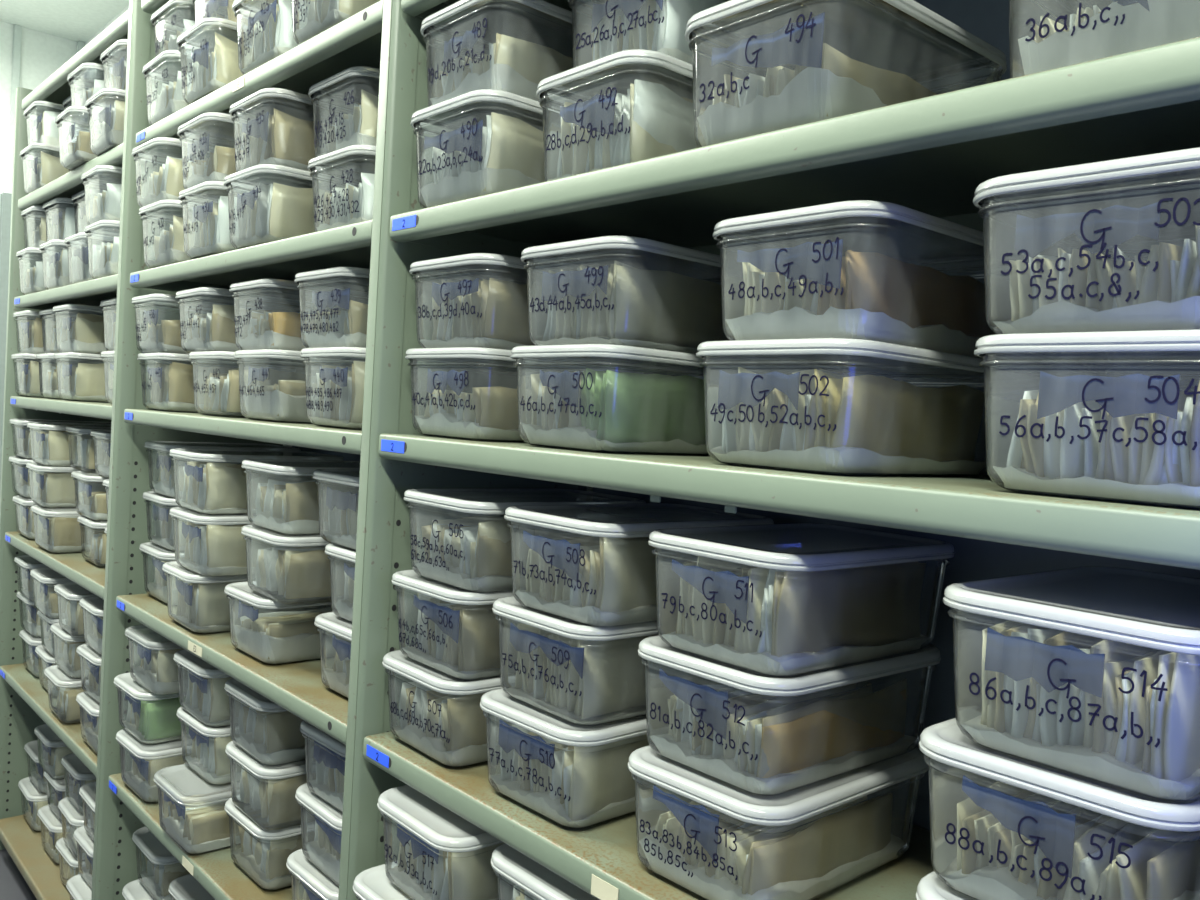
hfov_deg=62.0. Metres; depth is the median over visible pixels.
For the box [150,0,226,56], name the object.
storage box
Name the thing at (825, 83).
bags
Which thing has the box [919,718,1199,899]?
storage box
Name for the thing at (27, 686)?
steel shelf
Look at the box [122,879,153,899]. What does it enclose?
storage box
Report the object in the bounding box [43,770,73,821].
storage box
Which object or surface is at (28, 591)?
bags
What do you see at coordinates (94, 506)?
bags
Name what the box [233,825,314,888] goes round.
bags
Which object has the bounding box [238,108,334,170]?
bags
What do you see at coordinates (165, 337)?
bags
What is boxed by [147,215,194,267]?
bags
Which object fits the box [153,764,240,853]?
storage box
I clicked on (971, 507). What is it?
steel shelf
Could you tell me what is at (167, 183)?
bags
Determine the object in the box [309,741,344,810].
bags
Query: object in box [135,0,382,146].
steel shelf
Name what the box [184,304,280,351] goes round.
bags
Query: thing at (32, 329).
bags
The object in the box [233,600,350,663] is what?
bags
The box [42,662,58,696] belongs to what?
bags
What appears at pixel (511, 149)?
bags
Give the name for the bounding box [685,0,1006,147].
storage box
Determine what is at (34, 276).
bags
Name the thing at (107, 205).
bags
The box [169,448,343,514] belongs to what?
storage box
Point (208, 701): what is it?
bags
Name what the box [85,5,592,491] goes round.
wall
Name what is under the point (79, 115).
storage box
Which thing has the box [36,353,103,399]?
storage box
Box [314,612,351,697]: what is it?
storage box
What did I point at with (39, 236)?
bags
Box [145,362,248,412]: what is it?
bags
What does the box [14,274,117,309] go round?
steel shelf
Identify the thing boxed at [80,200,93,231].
bags
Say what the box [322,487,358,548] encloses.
bags
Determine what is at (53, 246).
storage box
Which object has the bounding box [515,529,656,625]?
bags
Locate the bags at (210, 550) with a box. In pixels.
[178,521,276,575]
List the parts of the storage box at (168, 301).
lid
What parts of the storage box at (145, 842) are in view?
lid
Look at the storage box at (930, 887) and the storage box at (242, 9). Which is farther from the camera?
the storage box at (242, 9)
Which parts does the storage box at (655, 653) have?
lid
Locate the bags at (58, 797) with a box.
[50,789,71,822]
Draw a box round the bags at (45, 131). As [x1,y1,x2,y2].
[30,111,74,146]
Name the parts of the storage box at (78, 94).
lid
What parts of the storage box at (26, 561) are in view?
lid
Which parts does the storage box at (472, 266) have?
lid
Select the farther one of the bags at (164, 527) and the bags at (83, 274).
the bags at (83, 274)
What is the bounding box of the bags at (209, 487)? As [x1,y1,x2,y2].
[178,462,316,513]
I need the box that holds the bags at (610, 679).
[506,623,658,724]
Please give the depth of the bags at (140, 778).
1.85 m
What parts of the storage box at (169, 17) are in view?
lid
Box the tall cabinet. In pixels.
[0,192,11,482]
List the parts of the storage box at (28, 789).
lid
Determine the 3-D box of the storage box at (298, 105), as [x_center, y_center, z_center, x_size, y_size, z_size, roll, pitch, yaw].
[-0.433,-0.469,1.578,0.265,0.112,0.175,2,2,-41]
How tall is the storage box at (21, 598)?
0.101 m
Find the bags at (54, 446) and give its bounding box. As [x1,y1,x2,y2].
[34,431,104,465]
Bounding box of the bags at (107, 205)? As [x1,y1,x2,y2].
[88,183,121,223]
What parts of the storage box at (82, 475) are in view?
lid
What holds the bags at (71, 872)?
in the storage box at (65, 853)
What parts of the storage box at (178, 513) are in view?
lid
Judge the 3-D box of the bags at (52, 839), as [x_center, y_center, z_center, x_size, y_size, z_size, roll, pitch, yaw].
[-1.288,0.973,2.570,0.226,0.086,0.134,2,2,-42]
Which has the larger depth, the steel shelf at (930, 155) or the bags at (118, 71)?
the bags at (118, 71)
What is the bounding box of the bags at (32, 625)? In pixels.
[23,604,49,636]
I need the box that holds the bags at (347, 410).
[310,361,364,427]
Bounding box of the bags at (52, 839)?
[44,831,69,863]
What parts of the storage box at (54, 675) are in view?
lid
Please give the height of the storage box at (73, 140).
0.112 m
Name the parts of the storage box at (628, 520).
lid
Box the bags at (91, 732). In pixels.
[84,712,98,752]
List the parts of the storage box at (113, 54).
lid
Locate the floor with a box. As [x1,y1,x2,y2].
[0,849,36,899]
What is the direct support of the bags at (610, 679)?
in the storage box at (504, 608)
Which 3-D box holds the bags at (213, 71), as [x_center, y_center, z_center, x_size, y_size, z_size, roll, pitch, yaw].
[-0.582,-0.633,1.735,0.226,0.095,0.134,2,2,-42]
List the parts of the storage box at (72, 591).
lid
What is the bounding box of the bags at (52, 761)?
[41,743,72,778]
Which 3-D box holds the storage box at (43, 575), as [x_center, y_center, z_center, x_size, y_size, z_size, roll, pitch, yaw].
[-1.260,0.351,2.490,0.265,0.101,0.175,2,2,-41]
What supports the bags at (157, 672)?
in the storage box at (130, 638)
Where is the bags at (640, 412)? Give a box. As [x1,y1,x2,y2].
[521,368,708,453]
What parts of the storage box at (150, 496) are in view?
lid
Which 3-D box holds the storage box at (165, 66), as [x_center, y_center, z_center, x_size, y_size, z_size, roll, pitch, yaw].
[-0.713,-0.651,1.896,0.265,0.112,0.175,2,2,-41]
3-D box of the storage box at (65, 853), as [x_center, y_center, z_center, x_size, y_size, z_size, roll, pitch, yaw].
[-1.148,0.981,2.401,0.265,0.101,0.175,2,2,-43]
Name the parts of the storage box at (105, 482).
lid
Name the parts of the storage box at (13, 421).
lid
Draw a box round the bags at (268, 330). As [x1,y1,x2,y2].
[238,311,315,350]
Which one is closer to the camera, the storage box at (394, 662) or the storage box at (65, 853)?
the storage box at (394, 662)
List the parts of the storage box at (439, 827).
lid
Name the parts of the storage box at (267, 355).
lid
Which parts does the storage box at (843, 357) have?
lid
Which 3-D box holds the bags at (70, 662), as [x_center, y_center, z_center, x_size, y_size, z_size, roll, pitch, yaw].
[-1.140,0.472,2.361,0.225,0.078,0.134,2,2,-42]
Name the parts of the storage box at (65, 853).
lid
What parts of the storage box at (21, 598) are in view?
lid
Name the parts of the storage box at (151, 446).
lid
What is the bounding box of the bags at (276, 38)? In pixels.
[242,0,308,73]
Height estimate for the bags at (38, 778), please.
0.086 m
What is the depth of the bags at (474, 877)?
1.09 m
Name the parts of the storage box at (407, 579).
lid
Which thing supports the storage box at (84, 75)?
on the storage box at (79, 115)
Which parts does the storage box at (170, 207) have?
lid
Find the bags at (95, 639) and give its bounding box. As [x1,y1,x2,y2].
[86,614,102,654]
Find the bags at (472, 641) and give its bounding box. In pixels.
[402,593,520,678]
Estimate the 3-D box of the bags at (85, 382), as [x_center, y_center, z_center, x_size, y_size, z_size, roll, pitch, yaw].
[-1.169,-0.163,2.426,0.226,0.094,0.134,2,2,-41]
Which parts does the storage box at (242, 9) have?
lid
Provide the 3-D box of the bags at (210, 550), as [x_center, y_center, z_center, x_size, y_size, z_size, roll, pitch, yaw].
[-0.598,0.162,1.742,0.226,0.085,0.134,2,2,-41]
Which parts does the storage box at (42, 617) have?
lid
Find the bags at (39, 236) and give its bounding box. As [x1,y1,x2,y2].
[32,217,54,247]
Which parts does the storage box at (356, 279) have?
lid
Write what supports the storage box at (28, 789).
on the steel shelf at (23, 844)
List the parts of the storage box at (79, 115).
lid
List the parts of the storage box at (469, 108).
lid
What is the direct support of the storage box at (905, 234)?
on the storage box at (843, 357)
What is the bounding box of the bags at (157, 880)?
[140,857,189,899]
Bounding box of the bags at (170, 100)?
[150,71,192,123]
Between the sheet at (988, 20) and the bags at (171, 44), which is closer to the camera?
the sheet at (988, 20)
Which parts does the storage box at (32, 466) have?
lid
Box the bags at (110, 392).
[108,363,113,402]
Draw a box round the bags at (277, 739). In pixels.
[233,702,313,764]
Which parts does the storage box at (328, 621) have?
lid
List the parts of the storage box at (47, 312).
lid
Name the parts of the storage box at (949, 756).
lid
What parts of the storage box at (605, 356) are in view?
lid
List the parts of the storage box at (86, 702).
lid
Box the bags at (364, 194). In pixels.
[316,173,374,230]
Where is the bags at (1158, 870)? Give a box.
[940,776,1199,899]
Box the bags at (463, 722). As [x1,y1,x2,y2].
[392,682,512,765]
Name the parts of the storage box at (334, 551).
lid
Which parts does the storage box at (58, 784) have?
lid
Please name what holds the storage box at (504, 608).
on the storage box at (494, 703)
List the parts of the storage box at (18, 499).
lid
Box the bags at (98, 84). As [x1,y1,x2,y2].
[79,79,112,106]
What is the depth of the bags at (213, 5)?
1.71 m
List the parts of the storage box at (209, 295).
lid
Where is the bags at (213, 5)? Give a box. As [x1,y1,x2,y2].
[204,0,247,25]
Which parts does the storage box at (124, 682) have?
lid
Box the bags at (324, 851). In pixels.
[304,814,341,883]
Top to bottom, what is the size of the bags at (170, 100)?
0.086 m
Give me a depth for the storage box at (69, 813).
2.30 m
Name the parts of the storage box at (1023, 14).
lid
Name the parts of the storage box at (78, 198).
lid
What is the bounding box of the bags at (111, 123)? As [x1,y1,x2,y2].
[93,100,124,155]
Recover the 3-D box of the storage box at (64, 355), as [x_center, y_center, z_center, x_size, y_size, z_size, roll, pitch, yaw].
[-1.168,-0.170,2.427,0.265,0.112,0.175,2,2,-41]
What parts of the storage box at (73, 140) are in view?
lid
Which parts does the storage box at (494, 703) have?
lid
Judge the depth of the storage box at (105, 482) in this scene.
2.14 m
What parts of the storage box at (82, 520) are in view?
lid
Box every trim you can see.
[7,24,21,193]
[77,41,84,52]
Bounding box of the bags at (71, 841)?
[65,825,85,859]
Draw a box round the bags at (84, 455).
[75,439,110,468]
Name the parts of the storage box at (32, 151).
lid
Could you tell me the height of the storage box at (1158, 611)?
0.101 m
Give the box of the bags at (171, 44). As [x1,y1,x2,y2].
[163,19,194,50]
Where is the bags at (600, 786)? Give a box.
[490,719,648,826]
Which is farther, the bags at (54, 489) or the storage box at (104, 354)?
the bags at (54, 489)
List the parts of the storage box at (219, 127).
lid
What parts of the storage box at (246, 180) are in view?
lid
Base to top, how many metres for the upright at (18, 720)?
2.060 m
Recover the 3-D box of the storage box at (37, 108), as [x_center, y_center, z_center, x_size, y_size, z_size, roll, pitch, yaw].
[-1.357,-0.818,2.630,0.265,0.112,0.175,2,2,-41]
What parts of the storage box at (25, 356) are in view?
lid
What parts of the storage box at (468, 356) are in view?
lid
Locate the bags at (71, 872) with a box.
[68,866,79,879]
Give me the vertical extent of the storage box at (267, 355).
0.108 m
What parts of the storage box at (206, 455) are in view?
lid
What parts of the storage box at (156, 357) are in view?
lid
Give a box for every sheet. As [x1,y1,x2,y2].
[593,0,1199,830]
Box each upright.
[0,87,111,849]
[91,0,282,899]
[338,0,586,899]
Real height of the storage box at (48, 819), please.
0.101 m
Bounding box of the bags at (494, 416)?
[414,369,531,440]
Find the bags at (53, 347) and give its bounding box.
[50,322,65,351]
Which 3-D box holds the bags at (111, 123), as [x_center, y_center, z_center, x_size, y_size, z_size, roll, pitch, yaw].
[-0.939,-0.661,2.126,0.226,0.094,0.134,2,2,-42]
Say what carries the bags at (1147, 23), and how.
in the storage box at (1023, 14)
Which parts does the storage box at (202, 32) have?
lid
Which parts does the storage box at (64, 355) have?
lid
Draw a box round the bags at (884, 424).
[710,367,985,474]
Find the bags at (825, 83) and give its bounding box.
[697,12,936,145]
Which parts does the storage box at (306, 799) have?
lid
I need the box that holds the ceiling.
[0,0,128,41]
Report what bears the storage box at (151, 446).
on the storage box at (150, 496)
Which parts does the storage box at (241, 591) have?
lid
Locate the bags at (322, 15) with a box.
[295,0,379,43]
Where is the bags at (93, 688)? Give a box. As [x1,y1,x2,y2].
[84,660,100,701]
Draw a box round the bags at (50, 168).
[27,151,68,193]
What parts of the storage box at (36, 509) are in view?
lid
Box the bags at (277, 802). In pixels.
[240,766,315,825]
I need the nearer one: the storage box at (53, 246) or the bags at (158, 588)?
the bags at (158, 588)
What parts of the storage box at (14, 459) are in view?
lid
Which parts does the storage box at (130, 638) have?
lid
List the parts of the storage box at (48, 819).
lid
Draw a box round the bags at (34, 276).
[23,261,49,294]
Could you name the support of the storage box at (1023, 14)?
on the steel shelf at (930, 155)
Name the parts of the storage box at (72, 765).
lid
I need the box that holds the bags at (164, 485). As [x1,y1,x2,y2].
[152,454,184,497]
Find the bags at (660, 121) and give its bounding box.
[547,79,697,180]
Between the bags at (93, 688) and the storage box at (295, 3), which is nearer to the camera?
the storage box at (295, 3)
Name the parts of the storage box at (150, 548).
lid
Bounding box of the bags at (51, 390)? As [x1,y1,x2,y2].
[42,366,77,398]
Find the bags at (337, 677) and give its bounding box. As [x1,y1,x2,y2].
[324,634,350,696]
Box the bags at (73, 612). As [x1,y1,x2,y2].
[65,600,92,634]
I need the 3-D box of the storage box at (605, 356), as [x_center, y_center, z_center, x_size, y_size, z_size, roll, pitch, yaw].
[0.048,-0.049,1.061,0.265,0.101,0.175,2,2,-41]
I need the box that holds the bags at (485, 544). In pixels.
[414,516,569,591]
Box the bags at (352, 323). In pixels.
[303,288,367,347]
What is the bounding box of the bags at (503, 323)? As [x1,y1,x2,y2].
[420,278,548,349]
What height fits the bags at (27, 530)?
0.086 m
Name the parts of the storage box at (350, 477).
lid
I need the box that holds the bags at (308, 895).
[300,880,322,899]
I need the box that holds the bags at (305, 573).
[256,546,354,598]
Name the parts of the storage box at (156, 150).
lid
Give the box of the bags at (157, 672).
[133,642,187,694]
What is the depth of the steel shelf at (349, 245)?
1.58 m
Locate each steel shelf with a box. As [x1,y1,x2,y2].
[0,663,96,776]
[0,815,69,899]
[5,531,104,599]
[10,396,111,419]
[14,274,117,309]
[18,143,122,209]
[22,9,128,109]
[108,773,303,899]
[116,593,347,744]
[124,409,361,454]
[129,219,371,291]
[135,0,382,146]
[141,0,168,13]
[363,732,933,899]
[378,434,1199,569]
[389,37,1199,257]
[401,0,591,18]
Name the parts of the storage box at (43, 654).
lid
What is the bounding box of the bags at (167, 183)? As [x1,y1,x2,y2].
[139,156,191,205]
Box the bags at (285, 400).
[243,366,317,421]
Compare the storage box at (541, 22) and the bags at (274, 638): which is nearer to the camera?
the storage box at (541, 22)
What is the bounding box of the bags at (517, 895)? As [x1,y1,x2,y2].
[512,885,538,899]
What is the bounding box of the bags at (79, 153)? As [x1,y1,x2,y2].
[62,122,100,169]
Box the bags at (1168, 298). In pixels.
[993,202,1199,333]
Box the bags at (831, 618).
[662,556,929,675]
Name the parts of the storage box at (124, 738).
lid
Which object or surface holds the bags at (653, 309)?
in the storage box at (598, 252)
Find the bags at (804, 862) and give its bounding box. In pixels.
[639,785,905,899]
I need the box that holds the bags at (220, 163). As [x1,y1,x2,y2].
[186,134,244,187]
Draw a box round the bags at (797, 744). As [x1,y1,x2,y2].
[649,668,916,793]
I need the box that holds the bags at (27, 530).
[19,505,43,538]
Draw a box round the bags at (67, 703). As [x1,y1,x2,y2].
[57,687,87,720]
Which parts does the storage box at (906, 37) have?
lid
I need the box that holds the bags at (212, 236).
[187,196,238,258]
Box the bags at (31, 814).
[25,800,53,830]
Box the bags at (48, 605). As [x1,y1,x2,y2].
[37,583,66,618]
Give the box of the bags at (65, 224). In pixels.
[52,207,81,239]
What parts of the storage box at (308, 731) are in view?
lid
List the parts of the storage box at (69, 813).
lid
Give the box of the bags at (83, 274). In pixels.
[73,244,101,283]
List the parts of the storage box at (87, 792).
lid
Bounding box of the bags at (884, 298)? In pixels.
[725,239,995,357]
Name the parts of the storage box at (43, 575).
lid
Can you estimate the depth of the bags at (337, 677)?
1.36 m
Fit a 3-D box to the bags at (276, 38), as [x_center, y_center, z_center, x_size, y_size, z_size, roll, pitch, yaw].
[-0.425,-0.618,1.565,0.226,0.095,0.134,2,2,-42]
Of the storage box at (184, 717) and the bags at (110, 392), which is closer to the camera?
the storage box at (184, 717)
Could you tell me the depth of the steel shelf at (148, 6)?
1.88 m
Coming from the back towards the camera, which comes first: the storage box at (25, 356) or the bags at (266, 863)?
the storage box at (25, 356)
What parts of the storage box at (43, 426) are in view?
lid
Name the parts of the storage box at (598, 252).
lid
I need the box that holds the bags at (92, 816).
[90,810,94,828]
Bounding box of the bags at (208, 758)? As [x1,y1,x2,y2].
[185,726,241,783]
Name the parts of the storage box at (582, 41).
lid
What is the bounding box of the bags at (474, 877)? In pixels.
[388,823,503,899]
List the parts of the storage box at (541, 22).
lid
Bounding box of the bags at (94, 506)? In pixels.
[78,481,106,519]
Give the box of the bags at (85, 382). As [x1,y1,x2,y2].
[60,363,113,401]
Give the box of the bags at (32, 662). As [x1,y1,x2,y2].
[26,644,45,676]
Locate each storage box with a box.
[8,456,33,497]
[9,419,110,459]
[11,353,95,397]
[12,495,41,539]
[13,310,74,352]
[14,555,48,601]
[16,247,60,294]
[16,592,48,636]
[18,777,54,830]
[19,629,48,677]
[20,143,66,193]
[21,205,62,255]
[23,101,63,145]
[24,740,52,792]
[26,462,80,507]
[27,422,110,466]
[30,505,89,552]
[30,568,72,618]
[34,724,70,778]
[35,645,59,696]
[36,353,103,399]
[37,610,64,656]
[37,805,69,863]
[39,239,79,289]
[39,308,76,352]
[42,197,84,241]
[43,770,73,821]
[44,665,88,723]
[50,622,86,677]
[52,304,115,352]
[54,352,113,402]
[54,582,96,637]
[55,106,100,169]
[55,837,85,886]
[58,797,90,858]
[61,753,95,814]
[62,90,82,142]
[64,232,113,283]
[65,137,76,171]
[65,426,110,472]
[66,874,91,899]
[67,62,111,105]
[71,188,106,233]
[71,471,108,520]
[73,824,93,888]
[76,644,101,703]
[76,692,99,753]
[77,516,106,566]
[79,596,103,654]
[79,781,95,840]
[81,165,121,224]
[84,220,119,278]
[85,88,125,155]
[90,430,110,477]
[100,39,127,87]
[100,298,116,350]
[100,351,114,403]
[102,479,108,516]
[113,672,190,743]
[116,729,210,802]
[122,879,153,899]
[124,625,184,694]
[131,137,214,218]
[131,294,257,352]
[132,827,179,899]
[137,353,294,412]
[138,199,199,268]
[139,542,184,603]
[142,50,194,124]
[142,491,180,550]
[144,441,300,498]
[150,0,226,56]
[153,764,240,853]
[162,561,327,633]
[168,874,214,899]
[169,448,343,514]
[169,507,256,576]
[173,649,237,726]
[175,287,344,352]
[176,17,252,104]
[176,707,238,784]
[177,112,247,188]
[178,181,244,258]
[188,351,322,417]
[192,0,226,23]
[223,164,358,248]
[224,581,343,663]
[224,678,312,764]
[224,795,314,889]
[225,741,315,830]
[229,88,352,171]
[229,279,368,349]
[232,0,309,74]
[234,349,353,423]
[241,459,359,534]
[241,524,343,604]
[286,849,338,899]
[291,0,309,44]
[294,267,369,347]
[295,783,342,885]
[300,347,365,429]
[300,720,345,812]
[307,144,375,231]
[308,66,379,156]
[312,469,359,549]
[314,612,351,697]
[325,543,355,621]
[353,860,412,899]
[377,785,502,899]
[382,650,515,766]
[391,569,525,679]
[403,488,645,591]
[405,347,643,441]
[409,253,559,347]
[410,89,559,208]
[420,0,572,106]
[480,688,646,827]
[491,843,598,899]
[492,596,657,725]
[504,503,773,626]
[510,344,709,455]
[521,236,720,344]
[536,49,692,181]
[567,0,729,67]
[627,745,928,899]
[638,635,940,795]
[648,523,954,676]
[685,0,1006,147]
[696,338,986,475]
[713,200,983,340]
[916,871,975,899]
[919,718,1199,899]
[943,566,1199,800]
[973,147,1199,333]
[974,329,1199,508]
[1009,0,1124,78]
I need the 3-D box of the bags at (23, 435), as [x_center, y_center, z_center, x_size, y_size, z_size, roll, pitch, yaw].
[-1.437,-0.021,2.702,0.226,0.085,0.134,2,2,-42]
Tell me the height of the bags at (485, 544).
0.078 m
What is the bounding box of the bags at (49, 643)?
[44,623,63,657]
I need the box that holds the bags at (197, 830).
[162,784,240,852]
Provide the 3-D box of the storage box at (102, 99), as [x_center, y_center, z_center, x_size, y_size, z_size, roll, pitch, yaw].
[-0.937,-0.668,2.127,0.265,0.112,0.175,2,2,-42]
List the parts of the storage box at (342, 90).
lid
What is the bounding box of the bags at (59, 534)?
[38,515,104,552]
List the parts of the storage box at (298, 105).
lid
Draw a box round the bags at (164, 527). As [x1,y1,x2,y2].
[150,504,186,550]
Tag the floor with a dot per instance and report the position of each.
(13, 886)
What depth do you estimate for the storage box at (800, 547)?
0.87 m
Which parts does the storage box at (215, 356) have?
lid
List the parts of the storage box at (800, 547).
lid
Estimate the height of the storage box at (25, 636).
0.101 m
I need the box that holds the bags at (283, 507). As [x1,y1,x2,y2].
[250,479,358,533]
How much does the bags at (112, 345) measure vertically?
0.093 m
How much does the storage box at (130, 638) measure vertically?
0.101 m
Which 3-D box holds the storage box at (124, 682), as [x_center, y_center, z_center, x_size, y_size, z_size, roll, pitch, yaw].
[-0.792,0.491,1.952,0.265,0.101,0.175,2,2,-43]
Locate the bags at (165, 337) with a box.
[139,309,190,353]
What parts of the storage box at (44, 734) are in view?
lid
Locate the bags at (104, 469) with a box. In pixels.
[97,441,110,476]
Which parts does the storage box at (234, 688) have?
lid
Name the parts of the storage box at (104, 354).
lid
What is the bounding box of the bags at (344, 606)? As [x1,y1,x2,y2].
[333,563,354,621]
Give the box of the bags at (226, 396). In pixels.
[204,369,316,411]
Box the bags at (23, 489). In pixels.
[15,465,60,497]
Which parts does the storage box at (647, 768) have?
lid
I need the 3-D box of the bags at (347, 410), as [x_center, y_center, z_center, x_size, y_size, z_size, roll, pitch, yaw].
[-0.280,-0.075,1.428,0.226,0.090,0.134,2,2,-41]
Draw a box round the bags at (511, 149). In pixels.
[420,112,544,207]
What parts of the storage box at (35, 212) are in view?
lid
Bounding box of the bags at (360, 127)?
[317,89,378,155]
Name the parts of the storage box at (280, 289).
lid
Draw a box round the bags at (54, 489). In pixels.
[33,472,105,506]
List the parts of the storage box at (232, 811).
lid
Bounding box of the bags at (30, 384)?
[18,361,77,396]
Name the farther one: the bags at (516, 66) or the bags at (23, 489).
the bags at (23, 489)
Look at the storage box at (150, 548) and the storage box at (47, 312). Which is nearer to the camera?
the storage box at (150, 548)
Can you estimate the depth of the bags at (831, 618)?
0.84 m
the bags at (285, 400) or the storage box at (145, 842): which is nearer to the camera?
the bags at (285, 400)
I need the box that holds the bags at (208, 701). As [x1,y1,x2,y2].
[182,669,241,725]
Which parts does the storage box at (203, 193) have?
lid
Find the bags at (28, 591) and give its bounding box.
[21,567,56,600]
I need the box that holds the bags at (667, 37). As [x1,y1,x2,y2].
[591,0,725,64]
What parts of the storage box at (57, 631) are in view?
lid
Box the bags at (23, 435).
[16,427,59,458]
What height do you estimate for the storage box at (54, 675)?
0.101 m
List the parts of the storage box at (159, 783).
lid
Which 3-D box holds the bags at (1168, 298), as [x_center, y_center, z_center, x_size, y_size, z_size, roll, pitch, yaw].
[0.385,-0.107,0.680,0.226,0.076,0.134,2,2,-43]
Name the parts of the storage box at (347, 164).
lid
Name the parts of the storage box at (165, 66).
lid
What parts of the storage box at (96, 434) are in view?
lid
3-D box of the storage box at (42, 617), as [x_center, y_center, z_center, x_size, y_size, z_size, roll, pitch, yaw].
[-1.256,0.451,2.513,0.265,0.101,0.175,2,2,-41]
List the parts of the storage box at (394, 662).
lid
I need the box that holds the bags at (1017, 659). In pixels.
[961,620,1199,799]
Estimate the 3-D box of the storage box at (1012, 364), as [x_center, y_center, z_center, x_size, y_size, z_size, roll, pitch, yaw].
[0.388,-0.017,0.685,0.265,0.101,0.175,2,2,-43]
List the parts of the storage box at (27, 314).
lid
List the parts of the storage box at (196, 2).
lid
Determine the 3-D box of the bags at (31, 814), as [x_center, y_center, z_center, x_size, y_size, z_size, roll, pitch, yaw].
[-1.439,0.959,2.744,0.226,0.086,0.134,2,2,-41]
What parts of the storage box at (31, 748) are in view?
lid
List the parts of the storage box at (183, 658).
lid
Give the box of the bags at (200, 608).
[171,578,316,632]
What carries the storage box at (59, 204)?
on the storage box at (53, 246)
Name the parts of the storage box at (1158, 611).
lid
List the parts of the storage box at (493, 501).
lid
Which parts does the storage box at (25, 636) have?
lid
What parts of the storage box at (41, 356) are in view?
lid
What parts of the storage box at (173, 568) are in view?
lid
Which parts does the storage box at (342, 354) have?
lid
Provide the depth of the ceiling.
3.67 m
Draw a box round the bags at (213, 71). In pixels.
[185,32,251,103]
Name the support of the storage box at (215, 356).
on the steel shelf at (294, 434)
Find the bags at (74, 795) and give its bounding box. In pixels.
[68,775,95,813]
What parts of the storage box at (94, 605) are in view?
lid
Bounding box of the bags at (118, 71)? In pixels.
[110,57,126,89]
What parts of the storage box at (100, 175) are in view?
lid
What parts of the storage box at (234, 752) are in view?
lid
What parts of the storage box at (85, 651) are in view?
lid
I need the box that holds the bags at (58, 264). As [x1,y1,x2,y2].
[46,249,77,288]
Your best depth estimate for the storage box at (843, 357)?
0.85 m
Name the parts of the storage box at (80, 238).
lid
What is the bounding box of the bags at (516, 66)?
[430,27,572,104]
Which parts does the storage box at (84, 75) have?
lid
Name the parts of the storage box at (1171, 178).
lid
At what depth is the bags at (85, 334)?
2.33 m
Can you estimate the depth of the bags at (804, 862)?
0.86 m
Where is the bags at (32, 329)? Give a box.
[20,317,61,353]
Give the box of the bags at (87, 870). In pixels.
[81,854,92,884]
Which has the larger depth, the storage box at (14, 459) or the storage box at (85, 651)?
the storage box at (14, 459)
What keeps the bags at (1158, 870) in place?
in the storage box at (949, 756)
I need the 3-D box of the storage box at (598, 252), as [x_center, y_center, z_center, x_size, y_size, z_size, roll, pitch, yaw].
[0.059,-0.148,1.056,0.265,0.101,0.175,2,2,-42]
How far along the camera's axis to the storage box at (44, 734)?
2.51 m
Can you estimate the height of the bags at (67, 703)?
0.072 m
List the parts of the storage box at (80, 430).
lid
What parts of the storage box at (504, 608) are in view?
lid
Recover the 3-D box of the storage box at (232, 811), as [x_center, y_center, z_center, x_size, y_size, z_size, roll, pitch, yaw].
[-0.462,0.620,1.636,0.265,0.101,0.175,2,2,-42]
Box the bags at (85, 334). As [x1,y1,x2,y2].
[59,313,112,353]
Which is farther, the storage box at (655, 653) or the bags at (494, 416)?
the bags at (494, 416)
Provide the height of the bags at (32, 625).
0.086 m
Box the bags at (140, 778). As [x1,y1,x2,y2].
[124,751,239,801]
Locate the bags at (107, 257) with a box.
[92,236,118,278]
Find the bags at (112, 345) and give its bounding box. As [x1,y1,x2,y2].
[108,312,115,350]
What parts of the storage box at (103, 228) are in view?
lid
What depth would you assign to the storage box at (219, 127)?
1.68 m
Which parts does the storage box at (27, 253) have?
lid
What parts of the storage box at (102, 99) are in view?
lid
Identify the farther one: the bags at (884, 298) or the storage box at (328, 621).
the storage box at (328, 621)
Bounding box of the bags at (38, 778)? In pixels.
[30,762,54,792]
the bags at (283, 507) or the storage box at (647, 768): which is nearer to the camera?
the storage box at (647, 768)
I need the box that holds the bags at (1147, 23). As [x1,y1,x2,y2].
[1018,0,1199,74]
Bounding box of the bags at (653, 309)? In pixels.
[534,261,729,353]
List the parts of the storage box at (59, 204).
lid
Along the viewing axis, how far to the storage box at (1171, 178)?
0.66 m
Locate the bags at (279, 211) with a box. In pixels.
[232,182,330,248]
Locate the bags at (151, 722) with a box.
[122,693,189,743]
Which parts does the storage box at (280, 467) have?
lid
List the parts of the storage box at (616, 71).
lid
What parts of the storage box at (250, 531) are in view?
lid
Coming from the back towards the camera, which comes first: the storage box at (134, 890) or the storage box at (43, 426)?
the storage box at (43, 426)
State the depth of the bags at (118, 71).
2.09 m
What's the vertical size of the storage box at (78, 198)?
0.114 m
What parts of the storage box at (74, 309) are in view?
lid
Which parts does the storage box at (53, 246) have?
lid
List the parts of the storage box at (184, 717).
lid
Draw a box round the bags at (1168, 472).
[992,371,1199,505]
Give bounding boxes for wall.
[0,21,76,193]
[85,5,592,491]
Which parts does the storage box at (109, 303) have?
lid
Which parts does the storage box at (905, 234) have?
lid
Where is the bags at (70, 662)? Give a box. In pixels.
[57,641,88,677]
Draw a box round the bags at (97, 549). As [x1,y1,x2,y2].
[90,530,106,563]
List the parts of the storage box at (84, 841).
lid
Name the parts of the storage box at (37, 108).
lid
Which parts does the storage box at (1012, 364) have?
lid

